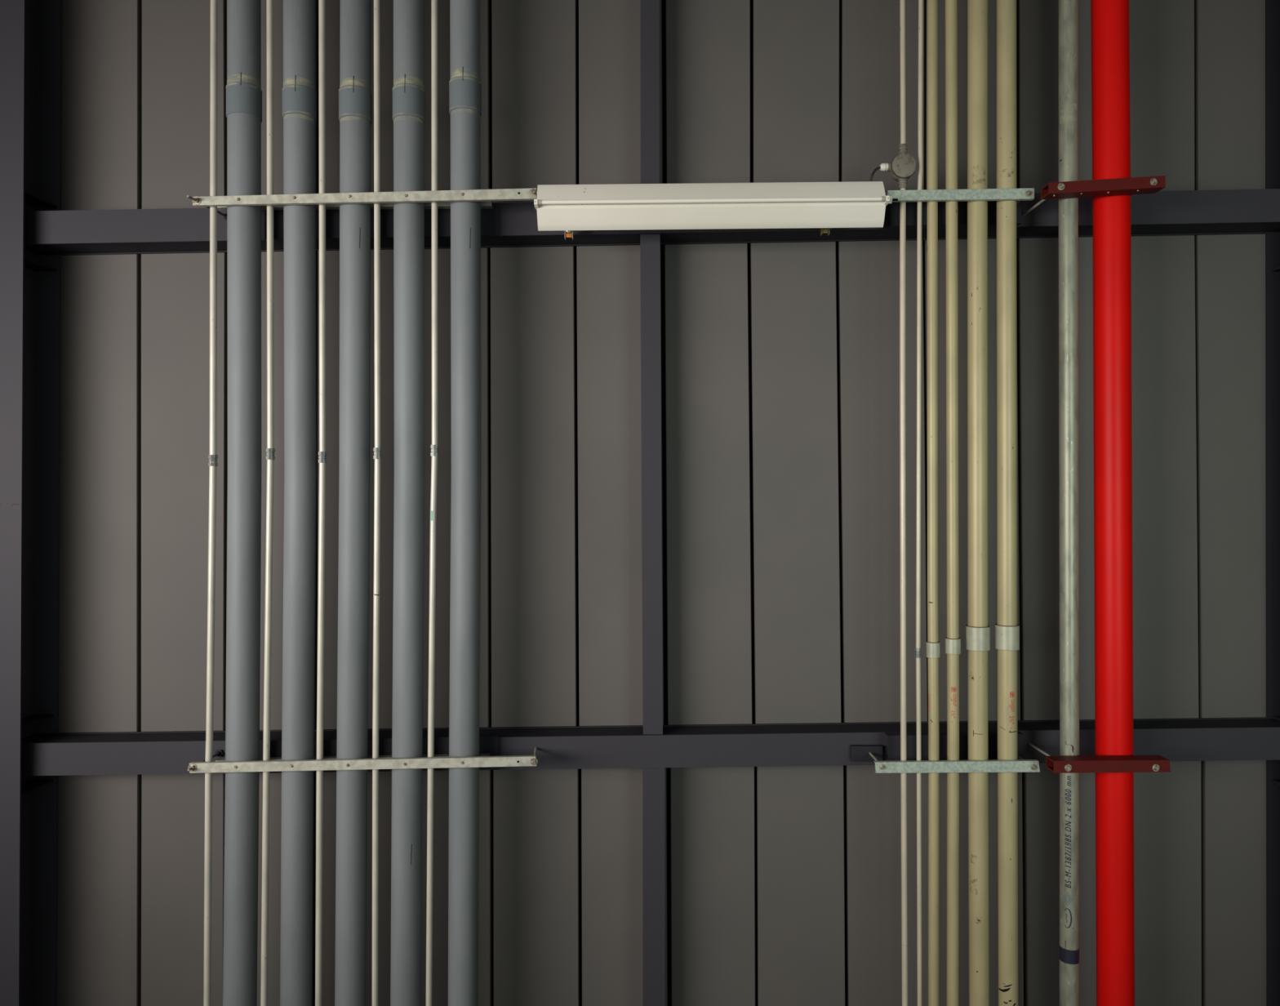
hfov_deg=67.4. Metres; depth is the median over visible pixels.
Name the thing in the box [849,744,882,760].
plate
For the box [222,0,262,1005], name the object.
drain pipe
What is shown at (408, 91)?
drain pipe
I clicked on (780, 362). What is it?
ceiling
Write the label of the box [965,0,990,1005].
conduit
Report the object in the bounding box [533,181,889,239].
fluorescent light
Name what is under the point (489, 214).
bracket
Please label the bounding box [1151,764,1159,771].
washer
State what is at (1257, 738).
steel beam
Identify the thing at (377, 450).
conduit
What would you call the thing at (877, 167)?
power cable
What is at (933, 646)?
conduit
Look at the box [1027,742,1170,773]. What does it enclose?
bracket
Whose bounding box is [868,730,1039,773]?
bracket
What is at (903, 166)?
junction box
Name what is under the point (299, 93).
drain pipe
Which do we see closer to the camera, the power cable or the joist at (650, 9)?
the power cable
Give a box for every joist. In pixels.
[640,0,659,183]
[640,234,662,733]
[642,767,664,1005]
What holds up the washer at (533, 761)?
in the bracket at (488, 756)
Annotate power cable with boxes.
[869,166,880,181]
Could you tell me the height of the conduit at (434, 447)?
0.034 m
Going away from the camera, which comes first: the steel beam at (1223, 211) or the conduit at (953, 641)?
the conduit at (953, 641)
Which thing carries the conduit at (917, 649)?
attached to the bracket at (1021, 765)
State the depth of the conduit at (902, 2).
3.45 m
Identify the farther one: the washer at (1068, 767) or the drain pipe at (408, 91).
the drain pipe at (408, 91)
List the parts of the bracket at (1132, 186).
threaded rod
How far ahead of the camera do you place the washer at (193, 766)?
3.42 m
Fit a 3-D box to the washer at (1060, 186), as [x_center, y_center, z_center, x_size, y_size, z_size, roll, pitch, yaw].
[1.446,-1.086,3.297,0.025,0.002,0.025,0,-90,0]
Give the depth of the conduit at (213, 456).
3.45 m
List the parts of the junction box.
spout, spout, spout, lid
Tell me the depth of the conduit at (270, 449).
3.45 m
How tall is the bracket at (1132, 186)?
0.341 m
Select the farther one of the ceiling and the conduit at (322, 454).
the ceiling
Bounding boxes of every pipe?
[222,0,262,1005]
[280,0,316,1005]
[334,0,372,1005]
[390,0,425,1005]
[448,0,481,1005]
[1058,0,1079,1005]
[1090,0,1134,1005]
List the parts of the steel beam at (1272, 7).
stiffener plate, stiffener plate, stiffener plate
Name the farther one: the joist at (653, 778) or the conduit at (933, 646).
the joist at (653, 778)
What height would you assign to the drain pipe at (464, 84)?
0.117 m
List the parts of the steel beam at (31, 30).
stiffener plate, stiffener plate, stiffener plate, stiffener plate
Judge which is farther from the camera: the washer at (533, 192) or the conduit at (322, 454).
the conduit at (322, 454)
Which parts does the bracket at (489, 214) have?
threaded rod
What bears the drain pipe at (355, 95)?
attached to the bracket at (489, 214)
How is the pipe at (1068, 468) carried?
attached to the bracket at (1072, 763)
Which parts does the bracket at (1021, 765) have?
threaded rod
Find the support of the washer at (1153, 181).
in the bracket at (1132, 186)
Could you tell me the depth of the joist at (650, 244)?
3.64 m
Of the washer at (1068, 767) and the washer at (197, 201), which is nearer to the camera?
the washer at (1068, 767)
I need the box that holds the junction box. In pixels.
[880,143,916,190]
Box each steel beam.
[0,0,62,1005]
[22,716,1279,775]
[24,188,1279,255]
[1265,0,1279,1005]
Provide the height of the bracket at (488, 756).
0.242 m
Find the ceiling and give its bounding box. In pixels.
[57,0,1266,1005]
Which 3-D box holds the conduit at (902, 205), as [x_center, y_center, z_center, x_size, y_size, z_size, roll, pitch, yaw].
[0.951,0.962,3.455,0.026,0.021,4.204,0,-90,0]
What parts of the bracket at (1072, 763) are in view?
threaded rod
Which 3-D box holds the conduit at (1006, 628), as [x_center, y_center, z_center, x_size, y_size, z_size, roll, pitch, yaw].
[1.328,0.034,3.472,0.084,0.083,6.090,0,-90,0]
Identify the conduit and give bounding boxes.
[203,0,217,1005]
[260,0,275,1005]
[315,0,327,1005]
[372,0,382,1005]
[426,0,439,1005]
[899,0,906,143]
[899,188,907,1005]
[914,0,923,1005]
[926,0,940,1005]
[945,0,960,1005]
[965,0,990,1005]
[995,0,1019,1005]
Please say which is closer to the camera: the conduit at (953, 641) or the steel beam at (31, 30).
the conduit at (953, 641)
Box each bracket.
[186,187,537,240]
[186,734,537,773]
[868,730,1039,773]
[885,187,1034,229]
[1021,175,1165,217]
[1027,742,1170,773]
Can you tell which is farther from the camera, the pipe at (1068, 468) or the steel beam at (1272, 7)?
the steel beam at (1272, 7)
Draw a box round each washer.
[187,763,196,772]
[191,195,200,204]
[529,188,537,195]
[529,757,537,764]
[1057,182,1064,190]
[1064,764,1071,771]
[1150,177,1157,185]
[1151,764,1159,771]
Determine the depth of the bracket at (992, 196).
3.43 m
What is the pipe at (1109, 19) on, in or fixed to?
attached to the bracket at (1132, 186)
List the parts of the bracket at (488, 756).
threaded rod, threaded rod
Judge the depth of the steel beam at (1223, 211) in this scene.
3.63 m

